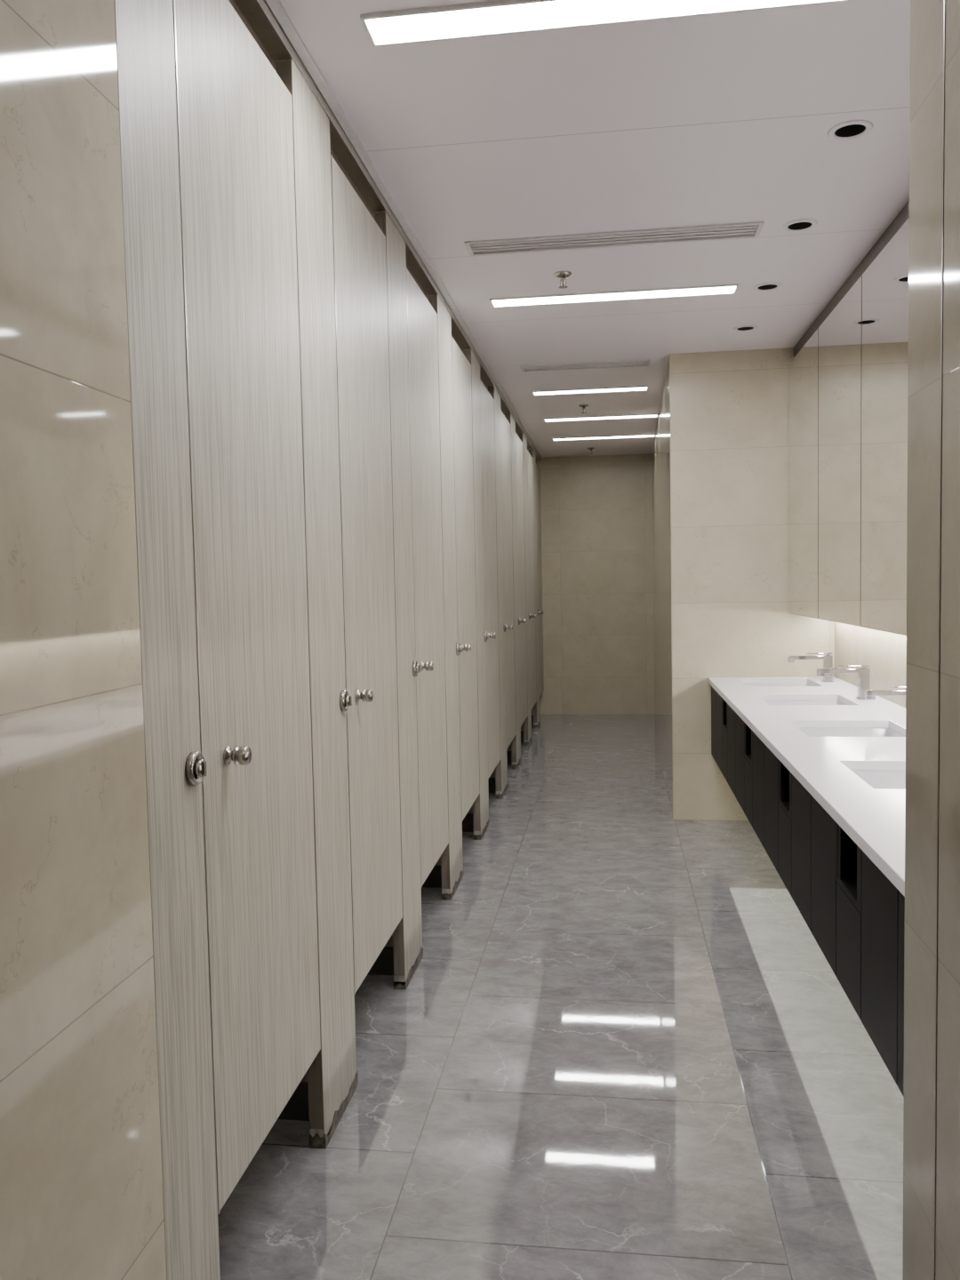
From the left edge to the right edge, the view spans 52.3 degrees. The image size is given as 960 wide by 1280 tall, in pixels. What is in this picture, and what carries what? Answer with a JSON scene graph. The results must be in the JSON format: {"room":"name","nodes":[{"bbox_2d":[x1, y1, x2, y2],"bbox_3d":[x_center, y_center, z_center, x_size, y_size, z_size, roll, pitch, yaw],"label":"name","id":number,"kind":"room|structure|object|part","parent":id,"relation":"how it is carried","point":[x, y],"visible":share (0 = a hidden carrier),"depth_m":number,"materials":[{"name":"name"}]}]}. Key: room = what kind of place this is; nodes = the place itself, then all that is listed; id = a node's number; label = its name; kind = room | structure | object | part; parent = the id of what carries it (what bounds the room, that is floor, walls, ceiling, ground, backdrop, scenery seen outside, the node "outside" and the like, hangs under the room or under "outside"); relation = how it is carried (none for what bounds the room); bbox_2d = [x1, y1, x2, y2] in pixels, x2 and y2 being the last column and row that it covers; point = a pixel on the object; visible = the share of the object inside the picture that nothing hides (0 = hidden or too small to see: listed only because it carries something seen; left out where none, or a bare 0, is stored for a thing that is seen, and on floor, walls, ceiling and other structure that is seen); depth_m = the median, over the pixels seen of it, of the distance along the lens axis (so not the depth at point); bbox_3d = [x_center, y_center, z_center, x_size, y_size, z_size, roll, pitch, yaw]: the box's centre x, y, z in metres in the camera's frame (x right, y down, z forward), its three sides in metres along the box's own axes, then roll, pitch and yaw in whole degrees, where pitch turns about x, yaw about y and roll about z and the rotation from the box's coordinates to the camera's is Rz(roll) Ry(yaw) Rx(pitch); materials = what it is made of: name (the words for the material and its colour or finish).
{"room":"public restroom","nodes":[
{"label":"public restroom","id":0,"kind":"room"},
{"bbox_2d":[0,0,166,1279],"bbox_3d":[-0.775,0.085,0.007,0.120,2.600,2.995,-1,3,8],"label":"wall","id":1,"kind":"structure","parent":0,"point":[82,1198],"depth_m":1.29,"materials":[{"name":"beige tile"}]},
{"bbox_2d":[233,0,540,461],"bbox_3d":[0.012,-1.553,5.622,0.047,0.034,8.525,-1,3,8],"label":"trim","id":2,"kind":"structure","parent":1,"relation":"attached to","point":[258,13],"depth_m":2.78,"materials":[{"name":"metal"}]},
{"bbox_2d":[265,0,543,458],"bbox_3d":[0.049,-1.566,5.616,0.024,0.008,8.525,-1,3,8],"label":"trim","id":3,"kind":"structure","parent":1,"relation":"attached to","point":[276,6],"depth_m":2.83,"materials":[{"name":"white paint"}]},
{"bbox_2d":[217,714,903,1279],"bbox_3d":[0.177,1.164,4.255,3.470,0.100,11.760,-1,3,8],"label":"floor","id":4,"kind":"structure","parent":0,"point":[621,1046],"depth_m":2.65,"materials":[{"name":"grey tile"}]},
{"bbox_2d":[114,0,320,1279],"bbox_3d":[-0.458,-0.017,1.889,0.081,2.566,0.824,-1,3,8],"label":"stall","id":5,"kind":"object","parent":4,"relation":"on","point":[206,135],"visible":1,"depth_m":1.77,"materials":[{"name":"beige laminate"}]},
{"bbox_3d":[-0.502,-0.088,1.682,0.030,2.230,0.004,-1,3,8],"label":"edge trim","id":6,"kind":"part","parent":5,"relation":"part of","materials":[{"name":"laminate"}]},
{"bbox_3d":[-0.447,0.213,1.805,0.042,0.035,0.035,-1,3,8],"label":"knob","id":7,"kind":"part","parent":5,"relation":"part of","materials":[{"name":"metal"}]},
{"bbox_3d":[-0.461,-0.107,1.989,0.027,2.230,0.617,-1,3,8],"label":"door","id":8,"kind":"part","parent":5,"relation":"part of","materials":[{"name":"beige laminate"}]},
{"bbox_2d":[275,58,402,1148],"bbox_3d":[-0.959,-0.064,2.842,1.331,2.566,0.928,-1,3,8],"label":"stall","id":9,"kind":"object","parent":4,"relation":"on","point":[341,259],"visible":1,"depth_m":2.60,"materials":[{"name":"beige laminate"}]},
{"bbox_3d":[-0.377,-0.146,2.602,0.030,2.230,0.004,-1,3,8],"label":"edge trim","id":10,"kind":"part","parent":9,"relation":"part of","materials":[{"name":"laminate"}]},
{"bbox_3d":[-0.322,0.155,2.725,0.042,0.035,0.035,-1,3,8],"label":"knob","id":11,"kind":"part","parent":9,"relation":"part of","materials":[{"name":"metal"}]},
{"bbox_3d":[-0.336,-0.165,2.909,0.027,2.230,0.617,-1,3,8],"label":"door","id":12,"kind":"part","parent":9,"relation":"part of","materials":[{"name":"beige laminate"}]},
{"bbox_2d":[367,210,448,990],"bbox_3d":[-0.834,-0.122,3.762,1.331,2.566,0.928,-1,3,8],"label":"stall","id":13,"kind":"object","parent":4,"relation":"on","point":[412,319],"visible":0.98,"depth_m":3.54,"materials":[{"name":"beige laminate"}]},
{"bbox_3d":[-0.252,-0.203,3.522,0.030,2.230,0.004,-1,3,8],"label":"edge trim","id":14,"kind":"part","parent":13,"relation":"part of","materials":[{"name":"laminate"}]},
{"bbox_3d":[-0.197,0.098,3.645,0.042,0.035,0.035,-1,3,8],"label":"knob","id":15,"kind":"part","parent":13,"relation":"part of","materials":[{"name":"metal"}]},
{"bbox_3d":[-0.210,-0.223,3.828,0.027,2.230,0.617,-1,3,8],"label":"door","id":16,"kind":"part","parent":13,"relation":"part of","materials":[{"name":"beige laminate"}]},
{"bbox_2d":[421,294,479,900],"bbox_3d":[-0.706,-0.181,4.706,1.331,2.566,0.978,-1,3,8],"label":"stall","id":17,"kind":"object","parent":4,"relation":"on","point":[454,369],"visible":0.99,"depth_m":4.48,"materials":[{"name":"beige laminate"}]},
{"bbox_3d":[-0.120,-0.264,4.491,0.030,2.230,0.004,-1,3,8],"label":"edge trim","id":18,"kind":"part","parent":17,"relation":"part of","materials":[{"name":"laminate"}]},
{"bbox_3d":[-0.079,-0.283,4.797,0.027,2.230,0.617,-1,3,8],"label":"door","id":19,"kind":"part","parent":17,"relation":"part of","materials":[{"name":"beige laminate"}]},
{"bbox_3d":[-0.065,0.037,4.614,0.042,0.035,0.035,-1,3,8],"label":"knob","id":20,"kind":"part","parent":17,"relation":"part of","materials":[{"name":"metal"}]},
{"bbox_2d":[462,348,500,839],"bbox_3d":[-0.574,-0.242,5.676,1.331,2.566,0.978,-1,3,8],"label":"stall","id":21,"kind":"object","parent":4,"relation":"on","point":[476,820],"visible":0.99,"depth_m":5.46,"materials":[{"name":"beige laminate"}]},
{"bbox_3d":[0.011,-0.325,5.460,0.030,2.230,0.004,-1,3,8],"label":"edge trim","id":22,"kind":"part","parent":21,"relation":"part of","materials":[{"name":"laminate"}]},
{"bbox_3d":[0.053,-0.344,5.767,0.027,2.230,0.617,-1,3,8],"label":"door","id":23,"kind":"part","parent":21,"relation":"part of","materials":[{"name":"beige laminate"}]},
{"bbox_3d":[0.067,-0.024,5.583,0.042,0.035,0.035,-1,3,8],"label":"knob","id":24,"kind":"part","parent":21,"relation":"part of","materials":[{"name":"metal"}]},
{"bbox_2d":[488,385,516,799],"bbox_3d":[-0.442,-0.303,6.645,1.331,2.566,0.978,-1,3,8],"label":"stall","id":25,"kind":"object","parent":4,"relation":"on","point":[498,780],"visible":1,"depth_m":6.43,"materials":[{"name":"beige laminate"}]},
{"bbox_3d":[0.143,-0.386,6.429,0.030,2.230,0.004,-1,3,8],"label":"edge trim","id":26,"kind":"part","parent":25,"relation":"part of","materials":[{"name":"laminate"}]},
{"bbox_3d":[0.185,-0.405,6.736,0.027,2.230,0.617,-1,3,8],"label":"door","id":27,"kind":"part","parent":25,"relation":"part of","materials":[{"name":"beige laminate"}]},
{"bbox_3d":[0.199,-0.085,6.552,0.042,0.035,0.035,-1,3,8],"label":"knob","id":28,"kind":"part","parent":25,"relation":"part of","materials":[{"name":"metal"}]},
{"bbox_2d":[504,412,527,768],"bbox_3d":[-0.310,-0.364,7.614,1.331,2.566,0.978,-1,3,8],"label":"stall","id":29,"kind":"object","parent":4,"relation":"on","point":[514,756],"visible":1,"depth_m":7.41,"materials":[{"name":"beige laminate"}]},
{"bbox_3d":[0.275,-0.447,7.399,0.030,2.230,0.004,-1,3,8],"label":"edge trim","id":30,"kind":"part","parent":29,"relation":"part of","materials":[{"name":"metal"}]},
{"bbox_3d":[0.317,-0.466,7.705,0.027,2.230,0.617,-1,3,8],"label":"door","id":31,"kind":"part","parent":29,"relation":"part of","materials":[{"name":"beige laminate"}]},
{"bbox_2d":[518,432,536,745],"bbox_3d":[-0.178,-0.424,8.583,1.331,2.566,0.978,-1,3,8],"label":"stall","id":32,"kind":"object","parent":4,"relation":"on","point":[526,737],"visible":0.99,"depth_m":8.38,"materials":[{"name":"beige laminate"}]},
{"bbox_3d":[0.407,-0.507,8.368,0.030,2.230,0.004,-1,3,8],"label":"edge trim","id":33,"kind":"part","parent":32,"relation":"part of","materials":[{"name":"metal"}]},
{"bbox_3d":[0.449,-0.526,8.674,0.027,2.230,0.617,-1,3,8],"label":"door","id":34,"kind":"part","parent":32,"relation":"part of","materials":[{"name":"beige laminate"}]},
{"bbox_2d":[528,448,543,727],"bbox_3d":[-0.051,-0.483,9.518,1.331,2.566,0.908,-1,3,8],"label":"stall","id":35,"kind":"object","parent":4,"relation":"on","point":[535,711],"visible":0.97,"depth_m":9.32,"materials":[{"name":"beige laminate"}]},
{"bbox_3d":[0.536,-0.567,9.317,0.030,2.230,0.004,-1,3,8],"label":"edge trim","id":36,"kind":"part","parent":35,"relation":"part of","materials":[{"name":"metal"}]},
{"bbox_3d":[0.574,-0.585,9.599,0.027,2.230,0.567,-1,3,8],"label":"door","id":37,"kind":"part","parent":35,"relation":"part of","materials":[{"name":"beige laminate"}]},
{"bbox_2d":[228,0,910,457],"bbox_3d":[0.123,-1.541,4.093,3.470,0.120,11.760,-1,3,8],"label":"ceiling","id":38,"kind":"structure","parent":0,"point":[723,118],"depth_m":2.93,"materials":[{"name":"white paint"}]},
{"bbox_2d":[553,271,571,288],"bbox_3d":[0.335,-1.448,3.939,0.072,0.054,0.072,-1,3,8],"label":"sprinkler","id":39,"kind":"object","parent":38,"relation":"attached to","point":[562,275],"visible":1,"depth_m":3.93,"materials":[{"name":"metal"}]},
{"bbox_2d":[578,404,589,413],"bbox_3d":[0.736,-1.635,6.926,0.072,0.054,0.072,-1,3,8],"label":"sprinkler","id":40,"kind":"object","parent":38,"relation":"attached to","point":[583,406],"visible":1,"depth_m":6.92,"materials":[{"name":"metal"}]},
{"bbox_2d":[520,360,649,372],"bbox_3d":[0.604,-1.622,5.635,0.736,0.092,0.138,-1,3,8],"label":"ceiling vent","id":41,"kind":"object","parent":38,"relation":"in","point":[636,362],"visible":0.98,"depth_m":5.65,"materials":[{"name":"white metal"}]},
{"bbox_2d":[532,385,647,395],"bbox_3d":[0.716,-1.625,6.373,0.746,0.009,0.116,-1,3,8],"label":"recessed light","id":42,"kind":"object","parent":38,"relation":"in","point":[636,388],"visible":1,"depth_m":6.36,"materials":[{"name":"white paint"}]},
{"bbox_2d":[544,413,658,422],"bbox_3d":[0.921,-1.694,7.453,0.861,0.009,0.116,-1,3,8],"label":"recessed light","id":43,"kind":"object","parent":38,"relation":"in","point":[653,415],"visible":1,"depth_m":7.44,"materials":[{"name":"white paint"}]},
{"bbox_2d":[544,415,656,421],"bbox_3d":[0.921,-1.694,7.453,0.845,0.006,0.100,-1,3,8],"label":"diffuser","id":44,"kind":"object","parent":43,"relation":"attached to","point":[612,417],"depth_m":7.44,"materials":[{"name":"white plastic"}]},
{"bbox_2d":[552,433,655,440],"bbox_3d":[1.072,-1.759,8.490,0.881,0.009,0.116,-1,3,8],"label":"recessed light","id":45,"kind":"object","parent":38,"relation":"in","point":[647,435],"visible":1,"depth_m":8.48,"materials":[{"name":"white paint"}]},
{"bbox_2d":[360,0,859,47],"bbox_3d":[0.276,-1.360,2.102,1.066,0.009,0.116,-1,3,8],"label":"recessed light","id":46,"kind":"object","parent":38,"relation":"in","point":[500,17],"visible":1,"depth_m":2.12,"materials":[{"name":"glowing white acrylic diffuser"}]},
{"bbox_2d":[489,283,738,307],"bbox_3d":[0.573,-1.494,4.247,1.056,0.009,0.116,-1,3,8],"label":"recessed light","id":47,"kind":"object","parent":38,"relation":"in","point":[718,289],"visible":1,"depth_m":4.24,"materials":[{"name":"white paint"}]},
{"bbox_2d":[464,221,764,256],"bbox_3d":[0.475,-1.494,3.542,1.055,0.092,0.148,-1,3,8],"label":"ceiling vent","id":48,"kind":"object","parent":38,"relation":"in","point":[751,225],"visible":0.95,"depth_m":3.54,"materials":[{"name":"white metal"}]},
{"bbox_2d":[733,325,757,331],"bbox_3d":[1.319,-1.583,4.858,0.119,0.075,0.119,-1,3,8],"label":"recessed light","id":49,"kind":"object","parent":38,"relation":"in","point":[742,328],"visible":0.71,"depth_m":4.88,"materials":[{"name":"metal"}]},
{"bbox_2d":[752,282,782,290],"bbox_3d":[1.225,-1.540,4.166,0.119,0.075,0.119,-1,3,8],"label":"recessed light","id":50,"kind":"object","parent":38,"relation":"in","point":[765,286],"visible":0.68,"depth_m":4.19,"materials":[{"name":"metal"}]},
{"bbox_2d":[782,218,817,231],"bbox_3d":[1.127,-1.494,3.444,0.119,0.075,0.119,-1,3,8],"label":"recessed light","id":51,"kind":"object","parent":38,"relation":"in","point":[805,224],"visible":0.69,"depth_m":3.47,"materials":[{"name":"metal"}]},
{"bbox_2d":[827,120,872,140],"bbox_3d":[1.027,-1.448,2.712,0.119,0.075,0.119,-1,3,8],"label":"recessed light","id":52,"kind":"object","parent":38,"relation":"in","point":[849,130],"visible":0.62,"depth_m":2.74,"materials":[{"name":"metal"}]},
{"bbox_2d":[536,453,655,714],"bbox_3d":[0.933,-0.544,9.930,3.470,2.600,0.120,-1,3,8],"label":"wall","id":53,"kind":"structure","parent":0,"point":[596,510],"depth_m":9.84,"materials":[{"name":"beige tile"}]},
{"bbox_2d":[652,347,834,820],"bbox_3d":[1.856,-0.420,7.551,0.998,2.600,4.354,-1,3,8],"label":"wall partition","id":54,"kind":"structure","parent":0,"point":[720,452],"depth_m":5.41,"materials":[{"name":"beige tile"}]},
{"bbox_2d":[834,622,906,708],"bbox_3d":[1.735,-0.169,3.402,0.120,2.600,3.916,-1,3,8],"label":"wall","id":55,"kind":"structure","parent":0,"point":[885,652],"depth_m":4.55,"materials":[{"name":"beige tile"}]},
{"bbox_2d":[788,328,818,618],"bbox_3d":[1.753,-0.798,4.938,0.244,1.352,0.792,-1,3,8],"label":"mirror","id":56,"kind":"object","parent":55,"relation":"attached to","point":[804,368],"visible":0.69,"depth_m":4.91,"materials":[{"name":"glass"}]},
{"bbox_2d":[818,275,862,627],"bbox_3d":[1.646,-0.749,4.153,0.244,1.352,0.793,-1,3,8],"label":"mirror","id":57,"kind":"object","parent":55,"relation":"attached to","point":[840,334],"visible":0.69,"depth_m":4.12,"materials":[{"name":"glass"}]},
{"bbox_2d":[793,200,909,357],"bbox_3d":[1.544,-1.422,3.349,0.215,0.085,3.916,-1,3,8],"label":"trim","id":58,"kind":"structure","parent":55,"relation":"attached to","point":[901,218],"depth_m":3.91,"materials":[{"name":"grey metal"}]},
{"bbox_2d":[860,217,909,635],"bbox_3d":[1.539,-0.700,3.368,0.244,1.352,0.793,-1,3,8],"label":"mirror","id":59,"kind":"object","parent":55,"relation":"attached to","point":[884,335],"visible":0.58,"depth_m":3.43,"materials":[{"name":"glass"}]},
{"bbox_2d":[902,0,959,1279],"bbox_3d":[0.890,0.058,-0.092,0.853,2.600,3.250,-1,3,8],"label":"wall","id":60,"kind":"structure","parent":0,"point":[926,16],"depth_m":1.45,"materials":[{"name":"beige stone"}]},
{"bbox_2d":[861,849,904,1095],"bbox_3d":[0.851,0.665,1.881,0.090,0.403,0.561,-1,3,8],"label":"vanity cabinet","id":61,"kind":"object","parent":60,"relation":"attached to","point":[883,905],"visible":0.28,"depth_m":1.99,"materials":[{"name":"black paint"}]},
{"bbox_2d":[708,676,905,896],"bbox_3d":[1.348,0.341,3.486,0.679,0.030,3.912,-1,3,8],"label":"countertop","id":62,"kind":"structure","parent":61,"relation":"on","point":[874,819],"depth_m":3.16,"materials":[{"name":"white stone"}]},
{"bbox_2d":[711,686,722,773],"bbox_3d":[1.301,0.457,5.193,0.090,0.403,0.562,-1,3,8],"label":"vanity cabinet","id":63,"kind":"object","parent":62,"relation":"attached to","point":[716,739],"visible":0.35,"depth_m":5.17,"materials":[{"name":"black paint"}]},
{"bbox_3d":[1.285,0.452,5.337,0.020,0.396,0.278,-1,3,8],"label":"door","id":64,"kind":"part","parent":63,"relation":"part of","materials":[{"name":"black paint"}]},
{"bbox_3d":[1.247,0.469,5.058,0.020,0.396,0.278,-1,3,8],"label":"door","id":65,"kind":"part","parent":63,"relation":"part of","materials":[{"name":"black paint"}]},
{"bbox_2d":[721,697,727,783],"bbox_3d":[1.248,0.482,4.800,0.090,0.403,0.228,-1,3,8],"label":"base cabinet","id":66,"kind":"object","parent":62,"relation":"attached to","point":[724,702],"visible":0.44,"depth_m":4.84,"materials":[{"name":"black paint"}]},
{"bbox_3d":[1.207,0.363,4.798,0.011,0.136,0.198,-1,3,8],"label":"niche frame","id":67,"kind":"part","parent":66,"relation":"part of","materials":[{"name":"black paint"}]},
{"bbox_3d":[1.214,0.563,4.810,0.020,0.239,0.226,-1,3,8],"label":"door","id":68,"kind":"part","parent":66,"relation":"part of","materials":[{"name":"black paint"}]},
{"bbox_2d":[727,704,744,813],"bbox_3d":[1.191,0.508,4.385,0.090,0.403,0.608,-1,3,8],"label":"vanity cabinet","id":69,"kind":"object","parent":62,"relation":"attached to","point":[735,724],"visible":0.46,"depth_m":4.36,"materials":[{"name":"black paint"}]},
{"bbox_3d":[1.177,0.502,4.540,0.020,0.396,0.302,-1,3,8],"label":"door","id":70,"kind":"part","parent":69,"relation":"part of","materials":[{"name":"black paint"}]},
{"bbox_3d":[1.136,0.520,4.239,0.020,0.396,0.302,-1,3,8],"label":"door","id":71,"kind":"part","parent":69,"relation":"part of","materials":[{"name":"black paint"}]},
{"bbox_2d":[744,721,752,827],"bbox_3d":[1.134,0.534,3.964,0.090,0.403,0.238,-1,3,8],"label":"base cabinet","id":72,"kind":"object","parent":62,"relation":"attached to","point":[748,732],"visible":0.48,"depth_m":4.00,"materials":[{"name":"black paint"}]},
{"bbox_3d":[1.093,0.416,3.962,0.011,0.136,0.208,-1,3,8],"label":"niche frame","id":73,"kind":"part","parent":72,"relation":"part of","materials":[{"name":"black paint"}]},
{"bbox_3d":[1.101,0.616,3.974,0.020,0.239,0.236,-1,3,8],"label":"door","id":74,"kind":"part","parent":72,"relation":"part of","materials":[{"name":"black paint"}]},
{"bbox_2d":[752,730,778,873],"bbox_3d":[1.077,0.561,3.544,0.090,0.403,0.608,-1,3,8],"label":"vanity cabinet","id":75,"kind":"object","parent":62,"relation":"attached to","point":[765,764],"visible":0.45,"depth_m":3.50,"materials":[{"name":"black paint"}]},
{"bbox_3d":[1.062,0.554,3.700,0.020,0.396,0.302,-1,3,8],"label":"door","id":76,"kind":"part","parent":75,"relation":"part of","materials":[{"name":"black paint"}]},
{"bbox_3d":[1.021,0.573,3.398,0.020,0.396,0.302,-1,3,8],"label":"door","id":77,"kind":"part","parent":75,"relation":"part of","materials":[{"name":"black paint"}]},
{"bbox_2d":[744,683,811,686],"bbox_3d":[1.642,0.394,5.145,0.546,0.284,0.424,-1,3,8],"label":"sink","id":78,"kind":"object","parent":62,"relation":"in","point":[746,684],"visible":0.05,"depth_m":5.34,"materials":[{"name":"white ceramic"}]},
{"bbox_2d":[778,760,791,896],"bbox_3d":[1.020,0.587,3.124,0.090,0.403,0.238,-1,3,8],"label":"vanity cabinet","id":79,"kind":"object","parent":62,"relation":"attached to","point":[785,872],"visible":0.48,"depth_m":3.16,"materials":[{"name":"black paint"}]},
{"bbox_3d":[0.979,0.468,3.122,0.011,0.136,0.208,-1,3,8],"label":"niche frame","id":80,"kind":"part","parent":79,"relation":"part of","materials":[{"name":"black paint"}]},
{"bbox_3d":[0.986,0.668,3.133,0.020,0.239,0.236,-1,3,8],"label":"door","id":81,"kind":"part","parent":79,"relation":"part of","materials":[{"name":"black paint"}]},
{"bbox_2d":[764,700,846,705],"bbox_3d":[1.542,0.440,4.409,0.546,0.284,0.424,-1,3,8],"label":"sink","id":82,"kind":"object","parent":62,"relation":"in","point":[770,702],"visible":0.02,"depth_m":4.60,"materials":[{"name":"white ceramic"}]},
{"bbox_2d":[787,652,834,682],"bbox_3d":[1.730,0.144,5.118,0.228,0.153,0.056,-1,3,8],"label":"faucet","id":83,"kind":"object","parent":62,"relation":"on","point":[828,659],"visible":1,"depth_m":5.09,"materials":[{"name":"silver metal"}]},
{"bbox_3d":[1.706,0.098,5.118,0.182,0.033,0.040,-1,3,8],"label":"spout","id":84,"kind":"part","parent":83,"relation":"part of","materials":[{"name":"silver metal"}]},
{"bbox_3d":[1.770,0.074,5.108,0.131,0.014,0.038,-1,3,8],"label":"lever","id":85,"kind":"part","parent":83,"relation":"part of","materials":[{"name":"silver metal"}]},
{"bbox_2d":[791,773,836,975],"bbox_3d":[0.962,0.614,2.704,0.090,0.403,0.608,-1,3,8],"label":"vanity cabinet","id":86,"kind":"object","parent":62,"relation":"attached to","point":[813,830],"visible":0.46,"depth_m":2.66,"materials":[{"name":"black paint"}]},
{"bbox_3d":[0.948,0.607,2.859,0.020,0.396,0.302,-1,3,8],"label":"door","id":87,"kind":"part","parent":86,"relation":"part of","materials":[{"name":"black paint"}]},
{"bbox_3d":[0.907,0.626,2.558,0.020,0.396,0.302,-1,3,8],"label":"door","id":88,"kind":"part","parent":86,"relation":"part of","materials":[{"name":"black paint"}]},
{"bbox_2d":[816,664,871,700],"bbox_3d":[1.630,0.190,4.381,0.228,0.153,0.056,-1,3,8],"label":"faucet","id":89,"kind":"object","parent":62,"relation":"on","point":[863,671],"visible":0.97,"depth_m":4.35,"materials":[{"name":"silver metal"}]},
{"bbox_3d":[1.606,0.144,4.381,0.182,0.033,0.040,-1,3,8],"label":"spout","id":90,"kind":"part","parent":89,"relation":"part of","materials":[{"name":"silver metal"}]},
{"bbox_3d":[1.670,0.120,4.371,0.131,0.014,0.038,-1,3,8],"label":"lever","id":91,"kind":"part","parent":89,"relation":"part of","materials":[{"name":"silver metal"}]},
{"bbox_2d":[836,823,861,1020],"bbox_3d":[0.905,0.640,2.281,0.090,0.403,0.243,-1,3,8],"label":"vanity cabinet","id":92,"kind":"object","parent":62,"relation":"attached to","point":[848,853],"visible":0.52,"depth_m":2.31,"materials":[{"name":"black paint"}]},
{"bbox_3d":[0.864,0.521,2.279,0.011,0.136,0.213,-1,3,8],"label":"niche frame","id":93,"kind":"part","parent":92,"relation":"part of","materials":[{"name":"black paint"}]},
{"bbox_2d":[799,728,905,736],"bbox_3d":[1.427,0.493,3.568,0.546,0.284,0.424,-1,3,8],"label":"sink","id":94,"kind":"object","parent":62,"relation":"in","point":[810,732],"visible":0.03,"depth_m":3.76,"materials":[{"name":"white ceramic"}]},
{"bbox_2d":[852,770,905,789],"bbox_3d":[1.313,0.545,2.727,0.546,0.284,0.424,-1,3,8],"label":"sink","id":95,"kind":"object","parent":62,"relation":"in","point":[884,780],"visible":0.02,"depth_m":2.93,"materials":[{"name":"white ceramic"}]},
{"bbox_2d":[864,685,905,699],"bbox_3d":[1.516,0.243,3.540,0.228,0.153,0.056,-1,3,8],"label":"faucet","id":96,"kind":"object","parent":62,"relation":"on","point":[898,690],"visible":0.36,"depth_m":3.53,"materials":[{"name":"silver metal"}]},
{"bbox_3d":[1.555,0.173,3.530,0.131,0.014,0.038,-1,3,8],"label":"lever","id":97,"kind":"part","parent":96,"relation":"part of","materials":[{"name":"silver metal"}]},
{"bbox_3d":[0.797,0.677,1.747,0.020,0.396,0.278,-1,3,8],"label":"door","id":98,"kind":"part","parent":61,"relation":"part of","materials":[{"name":"black paint"}]},
{"bbox_2d":[933,0,945,1279],"bbox_3d":[0.664,-0.028,1.412,0.001,2.600,0.005,-1,3,8],"label":"trim","id":99,"kind":"structure","parent":60,"relation":"attached to","point":[944,10],"depth_m":1.41,"materials":[{"name":"metal"}]}
]}

